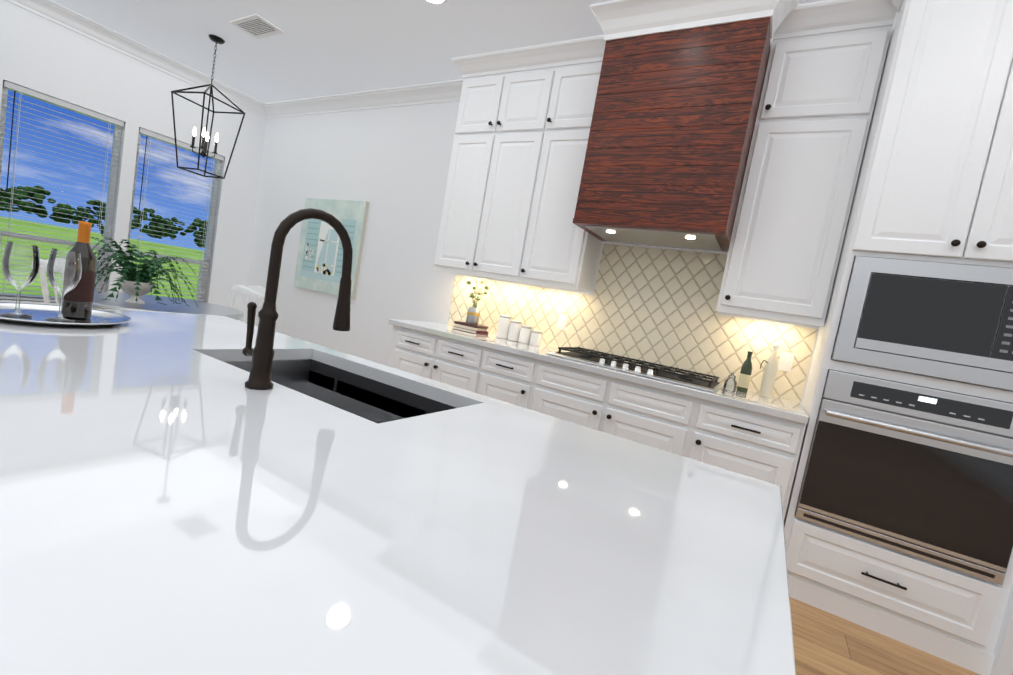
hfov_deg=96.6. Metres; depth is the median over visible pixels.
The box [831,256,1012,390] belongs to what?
microwave
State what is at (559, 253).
upper cabinet
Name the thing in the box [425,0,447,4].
recessed light
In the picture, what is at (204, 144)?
pendant lantern
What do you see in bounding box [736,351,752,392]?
olive oil bottle
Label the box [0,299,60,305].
window sill
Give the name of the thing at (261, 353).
faucet
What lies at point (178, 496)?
kitchen island
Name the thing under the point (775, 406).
countertop
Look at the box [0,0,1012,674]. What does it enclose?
wall
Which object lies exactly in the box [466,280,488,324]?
flower vase
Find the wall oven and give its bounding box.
[795,369,1012,584]
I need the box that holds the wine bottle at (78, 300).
[61,221,96,318]
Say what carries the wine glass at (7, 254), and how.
on the serving tray
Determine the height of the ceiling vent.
0.012 m
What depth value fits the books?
3.64 m
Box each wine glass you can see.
[0,241,39,316]
[44,248,81,321]
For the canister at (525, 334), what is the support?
on the countertop
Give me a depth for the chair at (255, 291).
4.18 m
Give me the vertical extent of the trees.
11.962 m
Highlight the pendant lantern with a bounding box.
[171,34,244,178]
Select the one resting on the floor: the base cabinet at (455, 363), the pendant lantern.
the base cabinet at (455, 363)
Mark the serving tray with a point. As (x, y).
(39, 312)
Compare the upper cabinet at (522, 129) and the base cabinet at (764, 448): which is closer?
the base cabinet at (764, 448)
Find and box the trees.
[0,186,207,247]
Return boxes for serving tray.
[0,302,130,325]
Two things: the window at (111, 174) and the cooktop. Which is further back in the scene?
the window at (111, 174)
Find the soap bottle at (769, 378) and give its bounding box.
[759,343,779,397]
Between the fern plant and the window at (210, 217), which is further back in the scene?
the window at (210, 217)
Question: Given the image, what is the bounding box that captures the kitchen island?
[0,316,795,674]
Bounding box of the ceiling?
[52,0,825,102]
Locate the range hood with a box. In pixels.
[572,0,797,252]
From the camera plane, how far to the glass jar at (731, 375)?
2.65 m
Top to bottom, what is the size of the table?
0.750 m
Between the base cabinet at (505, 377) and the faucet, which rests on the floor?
the base cabinet at (505, 377)
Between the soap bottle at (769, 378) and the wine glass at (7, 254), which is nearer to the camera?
the wine glass at (7, 254)
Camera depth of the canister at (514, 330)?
3.51 m
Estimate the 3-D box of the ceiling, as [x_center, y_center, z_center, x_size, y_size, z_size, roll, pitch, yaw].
[-1.568,-2.142,-0.175,8.410,0.001,8.650,12,5,30]
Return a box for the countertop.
[388,320,808,423]
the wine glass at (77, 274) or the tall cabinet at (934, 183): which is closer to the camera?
the wine glass at (77, 274)
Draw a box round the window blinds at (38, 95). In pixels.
[0,81,123,301]
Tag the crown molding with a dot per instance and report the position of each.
(419, 94)
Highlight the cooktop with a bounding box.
[547,347,722,392]
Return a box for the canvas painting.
[294,198,368,298]
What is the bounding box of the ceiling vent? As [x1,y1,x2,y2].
[230,14,283,38]
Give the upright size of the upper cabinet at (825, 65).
1.669 m
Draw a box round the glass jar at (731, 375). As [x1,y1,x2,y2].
[723,373,736,392]
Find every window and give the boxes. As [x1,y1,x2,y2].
[0,87,121,299]
[122,133,220,301]
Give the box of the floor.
[790,597,979,674]
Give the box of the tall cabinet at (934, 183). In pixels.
[784,0,1012,674]
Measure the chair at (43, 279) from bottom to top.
0.948 m
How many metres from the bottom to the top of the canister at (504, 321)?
0.186 m
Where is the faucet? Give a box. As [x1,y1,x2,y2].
[242,208,352,389]
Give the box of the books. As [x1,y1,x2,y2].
[453,321,488,334]
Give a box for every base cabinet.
[387,324,482,392]
[475,348,538,409]
[531,360,698,456]
[687,400,807,520]
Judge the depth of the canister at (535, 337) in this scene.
3.42 m
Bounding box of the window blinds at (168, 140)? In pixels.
[128,128,223,300]
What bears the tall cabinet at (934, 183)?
on the floor
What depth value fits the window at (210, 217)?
5.35 m
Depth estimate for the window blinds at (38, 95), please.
4.10 m
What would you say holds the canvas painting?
attached to the wall
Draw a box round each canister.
[496,315,510,338]
[507,320,521,341]
[518,325,531,343]
[529,330,541,345]
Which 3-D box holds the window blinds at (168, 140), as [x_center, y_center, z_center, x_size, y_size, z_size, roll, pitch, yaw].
[-3.692,-1.227,5.022,0.062,1.840,0.816,12,5,30]
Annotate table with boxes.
[61,291,243,319]
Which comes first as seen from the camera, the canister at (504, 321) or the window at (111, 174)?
the canister at (504, 321)
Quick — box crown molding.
[6,0,462,118]
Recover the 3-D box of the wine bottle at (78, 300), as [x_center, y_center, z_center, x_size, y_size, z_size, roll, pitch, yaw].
[-1.391,-0.222,1.474,0.075,0.313,0.075,12,5,30]
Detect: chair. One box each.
[31,258,65,304]
[229,285,265,324]
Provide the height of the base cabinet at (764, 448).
0.860 m
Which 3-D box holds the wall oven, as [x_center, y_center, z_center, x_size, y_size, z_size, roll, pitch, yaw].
[1.933,0.593,2.246,0.733,0.741,0.685,12,5,30]
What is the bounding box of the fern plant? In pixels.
[67,237,197,306]
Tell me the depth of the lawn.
32.18 m
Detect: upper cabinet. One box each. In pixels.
[433,44,560,282]
[521,36,605,291]
[717,0,896,326]
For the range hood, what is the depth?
2.58 m
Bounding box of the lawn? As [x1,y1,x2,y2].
[0,216,203,300]
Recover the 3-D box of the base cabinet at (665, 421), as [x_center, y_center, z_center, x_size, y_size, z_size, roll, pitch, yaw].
[0.710,0.663,3.010,0.990,0.860,0.646,12,5,30]
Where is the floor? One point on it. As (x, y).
(825, 643)

